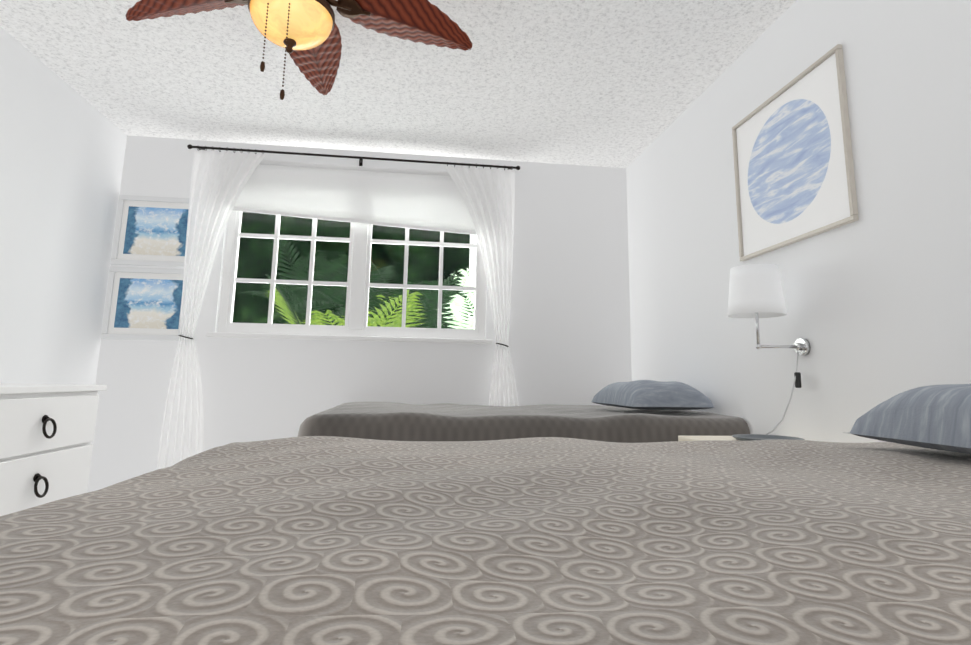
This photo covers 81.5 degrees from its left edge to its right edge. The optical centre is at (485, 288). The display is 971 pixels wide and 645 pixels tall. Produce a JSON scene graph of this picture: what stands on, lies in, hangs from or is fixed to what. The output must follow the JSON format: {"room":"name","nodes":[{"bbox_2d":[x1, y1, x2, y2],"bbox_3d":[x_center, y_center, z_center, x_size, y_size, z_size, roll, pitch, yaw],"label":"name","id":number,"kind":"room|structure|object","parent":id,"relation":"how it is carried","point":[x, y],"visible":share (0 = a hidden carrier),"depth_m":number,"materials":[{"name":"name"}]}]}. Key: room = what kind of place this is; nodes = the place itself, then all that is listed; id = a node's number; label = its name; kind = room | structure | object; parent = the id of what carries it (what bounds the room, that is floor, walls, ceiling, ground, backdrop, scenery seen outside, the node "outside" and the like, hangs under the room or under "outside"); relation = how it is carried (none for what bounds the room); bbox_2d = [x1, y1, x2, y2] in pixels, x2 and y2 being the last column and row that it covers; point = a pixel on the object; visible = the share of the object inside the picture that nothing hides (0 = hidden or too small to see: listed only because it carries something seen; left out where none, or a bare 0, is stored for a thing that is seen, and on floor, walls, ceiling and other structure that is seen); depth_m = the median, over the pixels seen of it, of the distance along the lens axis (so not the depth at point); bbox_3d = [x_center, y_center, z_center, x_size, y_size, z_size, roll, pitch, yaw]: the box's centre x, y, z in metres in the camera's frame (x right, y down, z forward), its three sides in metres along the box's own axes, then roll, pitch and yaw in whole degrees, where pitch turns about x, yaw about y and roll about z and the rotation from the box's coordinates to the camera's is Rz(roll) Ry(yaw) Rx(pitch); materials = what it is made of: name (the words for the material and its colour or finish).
{"room":"bedroom","nodes":[
{"label":"bedroom","id":0,"kind":"room"},
{"bbox_2d":[0,26,127,384],"bbox_3d":[-2.193,-0.221,1.187,0.150,2.440,5.200,2,-9,-7],"label":"wall","id":1,"kind":"structure","parent":0,"point":[62,160],"depth_m":3.05,"materials":[{"name":"white paint"}]},
{"bbox_2d":[85,136,631,492],"bbox_3d":[-0.703,0.251,3.886,3.450,2.440,0.150,2,-9,-7],"label":"wall","id":2,"kind":"structure","parent":0,"point":[620,274],"depth_m":3.81,"materials":[{"name":"white paint"}]},
{"bbox_2d":[101,266,183,340],"bbox_3d":[-2.182,0.098,3.628,0.490,0.468,0.021,2,-9,-7],"label":"framed picture","id":3,"kind":"object","parent":2,"relation":"attached to","point":[141,303],"visible":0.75,"depth_m":3.62,"materials":[{"name":"white"}]},
{"bbox_2d":[110,194,189,266],"bbox_3d":[-2.174,-0.377,3.707,0.490,0.468,0.021,2,-9,-7],"label":"framed picture","id":4,"kind":"object","parent":2,"relation":"attached to","point":[150,230],"visible":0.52,"depth_m":3.70,"materials":[{"name":"white"}]},
{"bbox_2d":[157,144,519,469],"bbox_3d":[-0.875,0.140,3.739,2.276,2.165,0.132,2,-9,-7],"label":"curtains","id":5,"kind":"object","parent":2,"relation":"attached to","point":[219,179],"visible":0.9,"depth_m":3.74,"materials":[{"name":"white fabric"}]},
{"bbox_2d":[206,211,491,343],"bbox_3d":[-0.875,-0.172,3.895,1.860,1.070,0.146,2,-9,-7],"label":"window","id":6,"kind":"structure","parent":2,"relation":"in","point":[360,240],"depth_m":3.86,"materials":[{"name":"white wood"}]},
{"bbox_2d":[232,160,475,234],"bbox_3d":[-0.860,-0.632,3.911,1.924,0.476,0.041,2,-9,-7],"label":"roller blind","id":7,"kind":"object","parent":6,"relation":"attached to","point":[430,200],"visible":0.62,"depth_m":3.90,"materials":[{"name":"white fabric"}]},
{"bbox_2d":[0,0,795,167],"bbox_3d":[-0.362,-1.416,1.623,3.800,0.120,5.200,2,-9,-7],"label":"ceiling","id":8,"kind":"structure","parent":0,"point":[614,83],"depth_m":2.99,"materials":[{"name":"white paint"}]},
{"bbox_2d":[125,0,472,99],"bbox_3d":[-0.680,-0.926,2.022,1.301,0.726,1.242,2,-9,-7],"label":"fan","id":9,"kind":"object","parent":8,"relation":"hanging from","point":[305,34],"visible":1,"depth_m":2.09,"materials":[{"name":"brown wicker"}]},
{"bbox_2d":[624,0,970,442],"bbox_3d":[1.426,-0.086,1.641,0.150,2.440,5.200,2,-9,-7],"label":"wall","id":10,"kind":"structure","parent":0,"point":[881,300],"depth_m":2.09,"materials":[{"name":"white paint"}]},
{"bbox_2d":[728,264,810,434],"bbox_3d":[1.121,0.241,2.252,0.278,0.655,0.216,2,-9,-7],"label":"lamp","id":11,"kind":"object","parent":10,"relation":"attached to","point":[755,291],"visible":1,"depth_m":2.21,"materials":[{"name":"white fabric"}]},
{"bbox_2d":[732,44,858,260],"bbox_3d":[1.263,-0.517,2.377,0.021,0.675,0.705,2,-9,-7],"label":"framed picture","id":12,"kind":"object","parent":10,"relation":"attached to","point":[793,166],"visible":0.96,"depth_m":2.30,"materials":[{"name":"paper"}]},
{"bbox_3d":[-0.404,1.075,1.211,3.800,0.050,5.200,2,-9,-7],"label":"floor","id":13,"kind":"structure","parent":0,"visible":0},
{"bbox_2d":[0,383,106,515],"bbox_3d":[-1.942,0.713,1.783,0.541,0.800,1.630,2,-9,-7],"label":"dresser","id":14,"kind":"object","parent":13,"relation":"on","point":[47,431],"visible":0.67,"depth_m":2.24,"materials":[{"name":"white paint"}]},
{"bbox_2d":[0,384,970,644],"bbox_3d":[0.352,0.561,0.849,2.125,0.869,1.508,2,-9,-7],"label":"bed","id":15,"kind":"object","parent":13,"relation":"on","point":[320,540],"visible":1,"depth_m":0.51,"materials":[{"name":"grey fabric"}]},
{"bbox_2d":[841,384,970,479],"bbox_3d":[1.115,0.251,1.085,0.465,0.155,0.657,2,-9,-7],"label":"pillow","id":16,"kind":"object","parent":15,"relation":"on","point":[935,419],"depth_m":1.19,"materials":[{"name":"blue fabric"}]},
{"bbox_2d":[298,380,749,442],"bbox_3d":[0.041,0.887,2.849,2.194,0.869,1.588,2,-9,-7],"label":"bed","id":17,"kind":"object","parent":13,"relation":"on","point":[641,411],"visible":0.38,"depth_m":2.49,"materials":[{"name":"grey fabric"}]},
{"bbox_2d":[298,401,749,442],"bbox_3d":[0.040,0.959,2.837,2.194,0.707,1.588,2,-9,-7],"label":"blanket","id":18,"kind":"object","parent":17,"relation":"on","point":[392,421],"depth_m":2.47,"materials":[{"name":"grey fabric"}]},
{"bbox_2d":[589,380,717,409],"bbox_3d":[0.884,0.577,3.076,0.459,0.155,0.653,2,-9,-7],"label":"pillow","id":19,"kind":"object","parent":17,"relation":"on","point":[638,394],"depth_m":2.82,"materials":[{"name":"blue fabric"}]},
{"bbox_2d":[678,436,738,440],"bbox_3d":[1.022,0.881,2.007,0.465,0.640,0.554,2,-9,-7],"label":"nightstand","id":20,"kind":"object","parent":13,"relation":"on","point":[700,438],"visible":0.04,"depth_m":2.22,"materials":[{"name":"white wood"}]},
{"bbox_2d":[732,434,803,440],"bbox_3d":[1.040,0.558,2.078,0.240,0.018,0.240,2,-9,-7],"label":"tray","id":21,"kind":"object","parent":20,"relation":"on","point":[744,437],"visible":0.6,"depth_m":2.15,"materials":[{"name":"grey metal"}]},
{"bbox_3d":[-1.127,2.421,8.590,16.000,0.280,9.840,2,-9,-7],"label":"ground","id":22,"kind":"structure","parent":0,"visible":0},
{"bbox_2d":[232,212,475,328],"bbox_3d":[-0.890,-0.513,7.574,16.000,6.855,5.028,2,-9,-7],"label":"garden","id":23,"kind":"object","parent":22,"relation":"on","point":[289,252],"depth_m":9.49,"materials":[{"name":"green plant"}]}
]}

